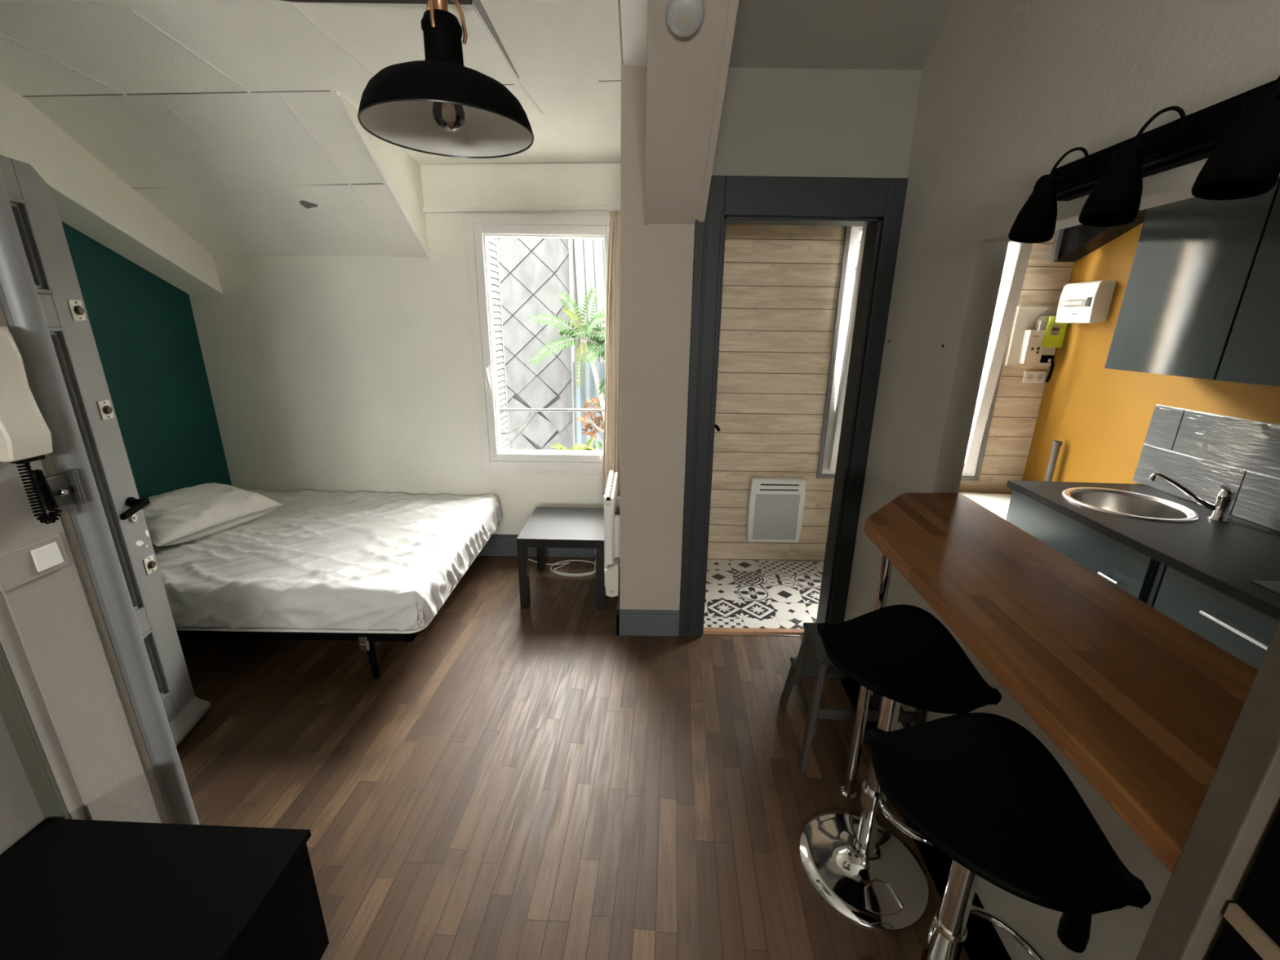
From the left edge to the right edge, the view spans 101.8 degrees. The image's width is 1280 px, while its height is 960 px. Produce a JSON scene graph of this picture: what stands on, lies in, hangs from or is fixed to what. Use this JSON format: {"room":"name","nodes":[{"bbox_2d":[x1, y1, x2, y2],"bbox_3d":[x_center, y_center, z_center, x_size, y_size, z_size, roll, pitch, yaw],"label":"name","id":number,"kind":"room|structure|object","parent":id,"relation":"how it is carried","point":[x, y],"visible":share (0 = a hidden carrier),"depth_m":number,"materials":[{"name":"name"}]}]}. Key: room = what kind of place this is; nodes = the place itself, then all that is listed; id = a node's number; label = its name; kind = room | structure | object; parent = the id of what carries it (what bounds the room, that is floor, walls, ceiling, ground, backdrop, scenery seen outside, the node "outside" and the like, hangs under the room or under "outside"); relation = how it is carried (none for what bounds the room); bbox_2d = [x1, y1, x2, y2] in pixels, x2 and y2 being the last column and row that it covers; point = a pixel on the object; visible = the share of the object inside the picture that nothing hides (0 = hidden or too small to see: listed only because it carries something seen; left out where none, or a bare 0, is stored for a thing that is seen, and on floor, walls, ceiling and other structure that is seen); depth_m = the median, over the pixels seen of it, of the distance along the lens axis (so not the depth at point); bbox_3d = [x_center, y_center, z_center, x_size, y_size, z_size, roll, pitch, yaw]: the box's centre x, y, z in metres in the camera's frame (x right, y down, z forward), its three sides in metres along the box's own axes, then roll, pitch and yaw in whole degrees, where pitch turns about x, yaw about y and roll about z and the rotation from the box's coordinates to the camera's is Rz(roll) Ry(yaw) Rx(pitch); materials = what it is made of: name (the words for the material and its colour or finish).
{"room":"studio apartment","nodes":[
{"label":"studio apartment","id":0,"kind":"room"},
{"bbox_2d":[0,713,44,854],"bbox_3d":[-1.628,0.232,-0.957,0.250,3.450,4.020,1,17,0],"label":"wall","id":1,"kind":"structure","parent":0,"point":[20,811],"depth_m":1.25,"materials":[{"name":"paint"}]},
{"bbox_2d":[0,326,62,524],"bbox_3d":[-1.409,-0.112,1.179,0.064,0.453,0.117,1,17,0],"label":"phone","id":2,"kind":"object","parent":1,"relation":"attached to","point":[25,437],"visible":1,"depth_m":1.17,"materials":[{"name":"beige plastic"}]},
{"bbox_2d":[0,533,69,592],"bbox_3d":[-1.437,0.194,1.230,0.016,0.086,0.143,1,17,0],"label":"light switch","id":3,"kind":"object","parent":1,"relation":"attached to","point":[20,566],"visible":1,"depth_m":1.23,"materials":[{"name":"paint"}]},
{"bbox_2d":[0,643,70,818],"bbox_3d":[-1.472,-0.325,0.966,0.052,3.300,0.014,1,17,0],"label":"trim","id":4,"kind":"structure","parent":1,"relation":"attached to","point":[13,710],"depth_m":1.25,"materials":[{"name":"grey paint"}]},
{"bbox_2d":[0,302,170,823],"bbox_3d":[-1.591,-0.384,1.069,0.308,3.450,0.215,1,17,0],"label":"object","id":5,"kind":"structure","parent":1,"relation":"attached to","point":[55,642],"depth_m":1.33,"materials":[{"name":"paint"}]},
{"bbox_2d":[0,170,199,824],"bbox_3d":[-1.499,-0.345,1.203,0.193,3.200,0.146,1,17,0],"label":"door frame","id":6,"kind":"structure","parent":5,"relation":"attached to","point":[73,486],"depth_m":1.34,"materials":[{"name":"grey paint"}]},
{"bbox_2d":[0,155,211,746],"bbox_3d":[-1.799,0.125,1.558,0.098,2.063,0.800,-2,17,-10],"label":"door","id":7,"kind":"structure","parent":1,"relation":"in","point":[33,206],"depth_m":1.79,"materials":[{"name":"grey paint"}]},
{"bbox_2d":[61,221,231,498],"bbox_3d":[-2.951,-0.649,2.053,0.200,3.350,2.683,1,17,0],"label":"wall","id":8,"kind":"structure","parent":0,"point":[143,326],"depth_m":3.03,"materials":[{"name":"teal paint"}]},
{"bbox_2d":[0,84,222,294],"bbox_3d":[-2.728,-1.790,1.782,0.219,2.060,2.508,1,17,0],"label":"beam","id":9,"kind":"structure","parent":8,"relation":"attached to","point":[89,197],"depth_m":2.57,"materials":[{"name":"paint"}]},
{"bbox_2d":[0,0,648,257],"bbox_3d":[-1.369,-1.187,-0.055,3.030,1.551,6.373,1,17,0],"label":"ceiling","id":10,"kind":"structure","parent":0,"point":[226,117],"depth_m":2.23,"materials":[{"name":"white paint"}]},
{"bbox_2d":[280,0,471,4],"bbox_3d":[-0.808,-1.590,1.289,0.940,0.248,0.885,1,17,0],"label":"trim","id":11,"kind":"structure","parent":10,"relation":"attached to","point":[401,2],"depth_m":1.74,"materials":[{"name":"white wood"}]},
{"bbox_2d":[357,0,533,158],"bbox_3d":[-0.438,-1.143,1.112,0.384,0.700,0.384,1,17,0],"label":"pendant lamp","id":12,"kind":"object","parent":11,"relation":"hanging from","point":[437,104],"visible":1,"depth_m":1.16,"materials":[{"name":"black metal"}]},
{"bbox_2d":[620,0,648,66],"bbox_3d":[-0.021,-1.569,1.293,0.094,0.278,1.587,1,17,0],"label":"trim board","id":13,"kind":"object","parent":10,"relation":"attached to","point":[633,13],"visible":1,"depth_m":1.90,"materials":[{"name":"white paint"}]},
{"bbox_2d":[644,0,738,225],"bbox_3d":[0.159,-1.864,0.952,0.258,2.225,2.107,1,17,0],"label":"beam","id":14,"kind":"structure","parent":10,"relation":"attached to","point":[686,77],"depth_m":1.78,"materials":[{"name":"beige paint"}]},
{"bbox_2d":[666,0,704,36],"bbox_3d":[0.131,-1.346,1.504,0.112,0.081,0.100,1,17,0],"label":"smoke detector","id":15,"kind":"object","parent":14,"relation":"attached to","point":[684,18],"visible":1,"depth_m":1.49,"materials":[{"name":"grey plastic"}]},
{"bbox_2d":[176,555,969,959],"bbox_3d":[-0.921,1.498,0.772,4.400,0.060,6.600,1,17,0],"label":"floor","id":16,"kind":"structure","parent":0,"point":[540,781],"depth_m":1.94,"materials":[{"name":"brown wood"}]},
{"bbox_2d":[0,817,328,959],"bbox_3d":[-1.171,1.152,1.065,0.680,0.425,0.620,1,17,2],"label":"table","id":17,"kind":"object","parent":16,"relation":"on","point":[70,889],"visible":1,"depth_m":1.17,"materials":[{"name":"black wood"}]},
{"bbox_2d":[176,630,419,679],"bbox_3d":[-1.939,0.625,3.063,1.770,0.253,1.347,1,17,0],"label":"frame","id":18,"kind":"object","parent":16,"relation":"on","point":[366,640],"visible":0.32,"depth_m":2.41,"materials":[{"name":"metal"}]},
{"bbox_2d":[175,524,497,633],"bbox_3d":[-1.921,0.408,3.006,1.862,0.190,1.372,1,17,0],"label":"mattress","id":19,"kind":"object","parent":18,"relation":"on","point":[261,628],"visible":0.16,"depth_m":2.38,"materials":[{"name":"white fabric"}]},
{"bbox_2d":[151,489,502,631],"bbox_3d":[-1.923,0.365,2.993,1.924,0.222,1.441,1,17,0],"label":"fitted sheet","id":20,"kind":"object","parent":19,"relation":"on","point":[362,561],"visible":0.7,"depth_m":2.59,"materials":[{"name":"white fabric"}]},
{"bbox_2d":[142,482,283,546],"bbox_3d":[-2.491,0.174,2.913,0.496,0.227,0.660,7,18,18],"label":"pillow","id":21,"kind":"object","parent":20,"relation":"on","point":[185,514],"visible":0.88,"depth_m":2.81,"materials":[{"name":"white fabric"}]},
{"bbox_2d":[516,506,605,610],"bbox_3d":[-0.451,0.476,3.280,0.502,0.450,0.535,1,17,1],"label":"side table","id":22,"kind":"object","parent":16,"relation":"on","point":[547,526],"visible":0.77,"depth_m":3.07,"materials":[{"name":"black wood"}]},
{"bbox_2d":[528,558,595,576],"bbox_3d":[-0.557,0.582,3.607,0.546,0.050,0.273,1,17,0],"label":"power cable","id":23,"kind":"object","parent":16,"relation":"on","point":[594,562],"visible":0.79,"depth_m":3.59,"materials":[{"name":"white plastic"}]},
{"bbox_2d":[780,622,926,772],"bbox_3d":[0.847,0.828,2.097,0.442,0.500,0.400,2,17,2],"label":"step stool","id":24,"kind":"object","parent":16,"relation":"on","point":[820,668],"visible":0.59,"depth_m":1.97,"materials":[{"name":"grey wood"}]},
{"bbox_2d":[799,604,1001,930],"bbox_3d":[0.740,0.821,1.545,0.447,0.831,0.396,-3,17,-12],"label":"bar stool","id":25,"kind":"object","parent":16,"relation":"on","point":[903,654],"visible":0.92,"depth_m":1.53,"materials":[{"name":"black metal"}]},
{"bbox_2d":[864,712,1151,959],"bbox_3d":[0.691,0.954,1.105,0.448,0.831,0.395,3,17,7],"label":"bar stool","id":26,"kind":"object","parent":16,"relation":"on","point":[984,790],"visible":1,"depth_m":1.03,"materials":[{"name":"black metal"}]},
{"bbox_2d":[840,493,1257,873],"bbox_3d":[0.893,0.747,1.401,0.455,1.060,1.379,2,17,3],"label":"countertop","id":27,"kind":"structure","parent":16,"relation":"on","point":[1146,708],"depth_m":0.97,"materials":[{"name":"brown wood"}]},
{"bbox_2d":[1136,619,1279,959],"bbox_3d":[0.799,0.573,0.610,0.362,1.850,0.040,2,17,3],"label":"wall","id":28,"kind":"structure","parent":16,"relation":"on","point":[1239,809],"depth_m":0.55,"materials":[{"name":"beige paint"}]},
{"bbox_2d":[1208,812,1279,959],"bbox_3d":[0.783,0.837,0.343,0.344,1.500,0.620,2,17,3],"label":"cabinet","id":29,"kind":"object","parent":16,"relation":"on","point":[1251,930],"visible":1,"depth_m":0.54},
{"bbox_2d":[188,162,1074,560],"bbox_3d":[0.062,-0.830,3.475,6.300,2.950,0.273,1,17,0],"label":"wall","id":30,"kind":"structure","parent":0,"point":[326,374],"depth_m":3.39,"materials":[{"name":"paint"}]},
{"bbox_2d":[340,106,430,259],"bbox_3d":[-1.303,-1.502,2.748,0.032,0.542,0.801,1,17,0],"label":"trim","id":31,"kind":"structure","parent":30,"relation":"attached to","point":[344,109],"depth_m":2.65,"materials":[{"name":"white paint"}]},
{"bbox_2d":[422,204,620,213],"bbox_3d":[-0.692,-1.624,3.113,1.230,0.058,0.030,1,17,0],"label":"trim ledge","id":32,"kind":"object","parent":30,"relation":"attached to","point":[583,207],"visible":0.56,"depth_m":3.10,"materials":[{"name":"white paint"}]},
{"bbox_2d":[462,213,609,475],"bbox_3d":[-0.585,-0.820,3.375,0.983,1.628,0.196,1,17,0],"label":"window","id":33,"kind":"structure","parent":30,"relation":"in","point":[477,228],"depth_m":3.30,"materials":[{"name":"white paint"}]},
{"bbox_2d":[488,237,510,449],"bbox_3d":[-1.052,-1.109,3.741,0.030,2.000,0.385,1,17,0],"label":"shutter","id":34,"kind":"object","parent":33,"relation":"attached to","point":[492,242],"visible":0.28,"depth_m":3.85,"materials":[{"name":"white paint"}]},
{"bbox_2d":[498,408,604,434],"bbox_3d":[-0.595,-0.363,3.843,0.916,0.340,0.022,1,17,0],"label":"railing","id":35,"kind":"object","parent":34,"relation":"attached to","point":[530,410],"depth_m":3.79,"materials":[{"name":"white metal"}]},
{"bbox_2d":[477,533,595,557],"bbox_3d":[-1.487,0.465,3.758,2.760,0.166,0.016,1,17,0],"label":"baseboard","id":36,"kind":"structure","parent":30,"relation":"attached to","point":[499,544],"depth_m":3.76,"materials":[{"name":"blue paint"}]},
{"bbox_2d":[602,208,620,495],"bbox_3d":[-0.175,-0.748,3.312,0.135,1.776,0.087,6,18,18],"label":"curtain","id":37,"kind":"object","parent":30,"relation":"hanging from","point":[611,441],"visible":0.79,"depth_m":3.29,"materials":[{"name":"beige fabric"}]},
{"bbox_2d":[746,476,806,542],"bbox_3d":[0.934,0.205,3.597,0.380,0.462,0.088,1,17,0],"label":"heater","id":38,"kind":"object","parent":30,"relation":"attached to","point":[775,504],"visible":1,"depth_m":3.55,"materials":[{"name":"white plastic"}]},
{"bbox_2d":[752,493,799,539],"bbox_3d":[0.933,0.256,3.569,0.300,0.330,0.004,1,17,0],"label":"grille","id":39,"kind":"object","parent":38,"relation":"attached to","point":[775,516],"depth_m":3.57,"materials":[{"name":"grey metal"}]},
{"bbox_2d":[760,484,799,491],"bbox_3d":[0.941,0.050,3.506,0.260,0.046,0.004,1,17,0],"label":"air vent","id":40,"kind":"object","parent":38,"relation":"attached to","point":[763,487],"depth_m":3.51,"materials":[{"name":"grey metal"}]},
{"bbox_2d":[816,226,1032,480],"bbox_3d":[1.778,-0.775,3.289,1.109,1.638,0.240,1,17,0],"label":"window","id":41,"kind":"structure","parent":30,"relation":"in","point":[1018,254],"depth_m":3.28,"materials":[{"name":"white glass"}]},
{"bbox_2d":[1003,306,1057,365],"bbox_3d":[2.488,-0.906,3.283,0.316,0.362,0.030,1,17,0],"label":"board","id":42,"kind":"object","parent":30,"relation":"attached to","point":[1025,317],"visible":0.57,"depth_m":3.27,"materials":[{"name":"white plastic"}]},
{"bbox_2d":[1017,329,1045,364],"bbox_3d":[2.469,-0.836,3.267,0.105,0.205,0.058,1,17,0],"label":"main breaker","id":43,"kind":"object","parent":42,"relation":"attached to","point":[1031,351],"visible":0.99,"depth_m":3.25,"materials":[{"name":"beige plastic"}]},
{"bbox_2d":[1044,362,1053,382],"bbox_3d":[2.630,-0.691,3.332,0.033,0.129,0.020,8,18,22],"label":"cable","id":44,"kind":"object","parent":42,"relation":"attached to","point":[1048,378],"visible":1,"depth_m":3.33,"materials":[{"name":"black plastic"}]},
{"bbox_2d":[1034,315,1067,347],"bbox_3d":[2.551,-0.925,3.238,0.165,0.190,0.061,1,17,0],"label":"meter","id":45,"kind":"object","parent":42,"relation":"attached to","point":[1055,333],"visible":0.78,"depth_m":3.21,"materials":[{"name":"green plastic"}]},
{"bbox_2d":[1022,371,1046,382],"bbox_3d":[2.550,-0.666,3.360,0.130,0.072,0.022,1,17,0],"label":"double socket","id":46,"kind":"object","parent":30,"relation":"attached to","point":[1028,376],"visible":1,"depth_m":3.35,"materials":[{"name":"white plastic"}]},
{"bbox_2d":[1026,373,1035,381],"bbox_3d":[2.519,-0.663,3.352,0.048,0.048,0.004,1,17,0],"label":"outlet","id":47,"kind":"object","parent":46,"relation":"attached to","point":[1030,376],"depth_m":3.35,"materials":[{"name":"beige plastic"}]},
{"bbox_2d":[1035,373,1044,381],"bbox_3d":[2.579,-0.663,3.352,0.048,0.048,0.004,1,17,0],"label":"outlet","id":48,"kind":"object","parent":46,"relation":"attached to","point":[1039,377],"depth_m":3.35,"materials":[{"name":"beige plastic"}]},
{"bbox_2d":[1049,228,1064,261],"bbox_3d":[2.508,-1.460,3.112,0.025,0.270,0.028,2,17,3],"label":"trim","id":49,"kind":"structure","parent":30,"relation":"attached to","point":[1059,234],"depth_m":3.12,"materials":[{"name":"grey metal"}]},
{"bbox_2d":[619,61,694,610],"bbox_3d":[0.071,-0.660,2.914,0.323,2.950,0.986,1,17,0],"label":"pillar","id":50,"kind":"structure","parent":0,"point":[656,260],"depth_m":2.45,"materials":[{"name":"beige paint"}]},
{"bbox_2d":[604,470,619,596],"bbox_3d":[-0.150,0.297,3.083,0.092,0.579,0.566,1,17,0],"label":"radiator","id":51,"kind":"object","parent":50,"relation":"attached to","point":[611,500],"visible":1,"depth_m":2.87,"materials":[{"name":"white metal"}]},
{"bbox_2d":[616,581,679,635],"bbox_3d":[0.045,0.638,3.283,0.343,0.152,0.974,1,17,0],"label":"baseboard","id":52,"kind":"structure","parent":50,"relation":"attached to","point":[628,622],"depth_m":2.82,"materials":[{"name":"blue paint"}]},
{"bbox_2d":[678,175,908,637],"bbox_3d":[0.673,-0.326,2.902,0.890,2.235,0.826,1,17,0],"label":"door frame","id":53,"kind":"structure","parent":50,"relation":"in","point":[877,204],"depth_m":2.39,"materials":[{"name":"grey wood"}]},
{"bbox_2d":[711,67,922,177],"bbox_3d":[0.698,-1.838,2.090,0.905,1.200,0.100,1,17,0],"label":"wall","id":54,"kind":"structure","parent":0,"point":[775,122],"depth_m":2.15,"materials":[{"name":"beige paint"}]},
{"bbox_2d":[728,0,957,70],"bbox_3d":[1.535,-1.392,-0.199,2.770,1.500,6.440,1,17,0],"label":"ceiling","id":55,"kind":"structure","parent":0,"point":[842,34],"depth_m":1.96,"materials":[{"name":"beige paint"}]},
{"bbox_2d":[703,559,1011,959],"bbox_3d":[1.244,1.520,0.682,2.800,0.001,6.800,2,17,3],"label":"tiles","id":56,"kind":"structure","parent":0,"point":[740,593],"depth_m":3.14,"materials":[{"name":"tile"}]},
{"bbox_2d":[958,492,1011,519],"bbox_3d":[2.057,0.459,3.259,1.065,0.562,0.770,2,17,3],"label":"refrigerator","id":57,"kind":"object","parent":56,"relation":"on","point":[998,504],"visible":0.02,"depth_m":3.37,"materials":[{"name":"white plastic"}]},
{"bbox_2d":[1044,440,1062,481],"bbox_3d":[2.559,-0.040,3.247,0.048,0.414,0.048,2,17,3],"label":"drain pipe","id":58,"kind":"object","parent":57,"relation":"on","point":[1056,444],"visible":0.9,"depth_m":3.21,"materials":[{"name":"grey plastic"}]},
{"bbox_2d":[844,0,1279,959],"bbox_3d":[0.997,0.041,-0.211,0.095,3.450,5.700,2,17,3],"label":"wall","id":59,"kind":"structure","parent":0,"point":[1007,88],"depth_m":1.54,"materials":[{"name":"grey paint"}]},
{"bbox_2d":[702,627,804,635],"bbox_3d":[0.683,0.837,2.882,0.670,0.022,0.050,1,17,0],"label":"trim","id":60,"kind":"structure","parent":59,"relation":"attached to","point":[729,631],"depth_m":2.87,"materials":[{"name":"brown wood"}]},
{"bbox_2d":[1008,75,1279,243],"bbox_3d":[0.936,-0.498,0.677,0.167,0.192,1.300,2,17,3],"label":"track light","id":61,"kind":"object","parent":59,"relation":"attached to","point":[1239,135],"visible":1,"depth_m":0.96,"materials":[{"name":"black metal"}]},
{"bbox_2d":[1022,222,1279,531],"bbox_3d":[2.525,-0.045,0.143,0.180,3.450,6.620,2,17,3],"label":"wall","id":62,"kind":"structure","parent":0,"point":[1101,416],"depth_m":2.91,"materials":[{"name":"yellow paint"}]},
{"bbox_2d":[1005,489,1159,604],"bbox_3d":[2.191,0.571,2.410,0.646,0.845,0.828,2,17,3],"label":"base cabinet","id":63,"kind":"object","parent":62,"relation":"attached to","point":[1128,569],"visible":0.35,"depth_m":2.21,"materials":[{"name":"laminate"}]},
{"bbox_2d":[1006,480,1279,621],"bbox_3d":[2.163,0.375,1.540,0.659,0.035,2.400,2,17,3],"label":"countertop","id":64,"kind":"structure","parent":63,"relation":"on","point":[1224,557],"depth_m":1.97,"materials":[{"name":"black laminate"}]},
{"bbox_2d":[1062,487,1198,522],"bbox_3d":[2.204,0.184,2.381,0.460,0.176,0.460,2,17,3],"label":"sink","id":65,"kind":"object","parent":64,"relation":"in","point":[1117,502],"visible":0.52,"depth_m":2.46,"materials":[{"name":"metal"}]},
{"bbox_2d":[1070,491,1186,519],"bbox_3d":[2.204,0.191,2.383,0.398,0.162,0.398,2,17,3],"label":"basin","id":66,"kind":"object","parent":65,"relation":"in","point":[1124,504],"depth_m":2.47,"materials":[{"name":"metal"}]},
{"bbox_2d":[1148,472,1236,521],"bbox_3d":[2.332,0.072,2.205,0.272,0.162,0.088,12,20,33],"label":"tap","id":67,"kind":"object","parent":64,"relation":"on","point":[1225,496],"visible":1,"depth_m":2.17,"materials":[{"name":"silver metal"}]},
{"bbox_2d":[1249,580,1279,595],"bbox_3d":[2.159,0.407,1.362,0.500,0.007,0.560,2,17,3],"label":"cooktop","id":68,"kind":"object","parent":64,"relation":"in","point":[1273,586],"visible":1,"depth_m":1.61,"materials":[{"name":"black glass"}]},
{"bbox_2d":[1055,280,1116,323],"bbox_3d":[2.579,-1.030,3.026,0.101,0.226,0.278,2,17,3],"label":"box","id":69,"kind":"object","parent":62,"relation":"attached to","point":[1089,302],"visible":1,"depth_m":2.95,"materials":[{"name":"white plastic"}]},
{"bbox_2d":[1085,297,1092,306],"bbox_3d":[2.526,-1.002,2.925,0.007,0.050,0.027,2,17,3],"label":"switch","id":70,"kind":"object","parent":69,"relation":"attached to","point":[1088,300],"depth_m":2.92,"materials":[{"name":"grey plastic"}]},
{"bbox_2d":[1053,208,1146,262],"bbox_3d":[2.551,-1.517,2.498,0.124,0.750,1.172,2,17,3],"label":"trim","id":71,"kind":"structure","parent":62,"relation":"attached to","point":[1077,242],"depth_m":2.95,"materials":[{"name":"wood"}]},
{"bbox_2d":[1104,176,1279,379],"bbox_3d":[2.399,-0.805,2.144,0.335,0.726,0.535,2,17,3],"label":"upper cabinet","id":72,"kind":"object","parent":62,"relation":"attached to","point":[1194,259],"visible":0.69,"depth_m":2.11,"materials":[{"name":"grey metal"}]},
{"bbox_2d":[1133,404,1279,532],"bbox_3d":[2.498,0.169,1.483,0.013,0.402,2.452,2,17,3],"label":"tile backsplash","id":73,"kind":"structure","parent":62,"relation":"attached to","point":[1203,452],"depth_m":2.30,"materials":[{"name":"tile"}]},
{"bbox_2d":[1146,562,1278,670],"bbox_3d":[2.144,0.785,1.704,0.646,0.845,0.623,2,17,3],"label":"base cabinet","id":74,"kind":"object","parent":62,"relation":"attached to","point":[1242,631],"visible":0.23,"depth_m":1.69,"materials":[{"name":"laminate"}]},
{"bbox_2d":[1215,186,1279,386],"bbox_3d":[2.365,-0.649,1.630,0.335,0.726,0.530,2,17,3],"label":"upper cabinet","id":75,"kind":"object","parent":62,"relation":"attached to","point":[1251,355],"visible":1,"depth_m":1.85,"materials":[{"name":"grey metal"}]},
{"label":"outside","id":76,"kind":"structure","parent":0,"visible":0},
{"bbox_3d":[0.981,1.333,11.793,30.000,0.100,14.200,1,17,0],"label":"ground","id":77,"kind":"structure","parent":76,"visible":0},
{"bbox_2d":[527,285,604,420],"bbox_3d":[-0.455,0.488,5.516,1.294,4.929,0.481,3,17,6],"label":"tree","id":78,"kind":"object","parent":77,"relation":"on","point":[576,331],"visible":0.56,"depth_m":4.99,"materials":[{"name":"green plant"}]},
{"bbox_2d":[550,436,595,450],"bbox_3d":[-0.634,1.337,5.323,0.486,3.610,0.292,1,17,0],"label":"plant","id":79,"kind":"object","parent":77,"relation":"on","point":[589,443],"visible":0.11,"depth_m":4.88,"materials":[{"name":"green plant"}]},
{"bbox_2d":[572,361,604,450],"bbox_3d":[-0.431,-0.114,5.961,0.624,2.420,0.034,1,17,0],"label":"sheet","id":80,"kind":"object","parent":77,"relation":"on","point":[588,389],"visible":0.14,"depth_m":5.71,"materials":[{"name":"white fabric"}]},
{"bbox_2d":[575,397,604,450],"bbox_3d":[-0.445,0.982,5.995,0.511,3.904,0.347,1,17,0],"label":"shrub","id":81,"kind":"object","parent":77,"relation":"on","point":[596,420],"visible":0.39,"depth_m":5.48,"materials":[{"name":"orange plant"}]},
{"bbox_2d":[596,440,602,448],"bbox_3d":[-0.295,1.315,5.567,0.451,3.521,0.253,1,17,0],"label":"shrub","id":82,"kind":"object","parent":77,"relation":"on","point":[599,445],"visible":0.02,"depth_m":5.13,"materials":[{"name":"green plant"}]},
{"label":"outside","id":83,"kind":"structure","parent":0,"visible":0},
{"bbox_2d":[497,233,862,449],"bbox_3d":[1.667,-1.239,5.966,11.700,4.627,0.250,1,17,0],"label":"neighbouring roof","id":84,"kind":"structure","parent":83,"point":[532,271],"depth_m":5.75,"materials":[{"name":"metal"}]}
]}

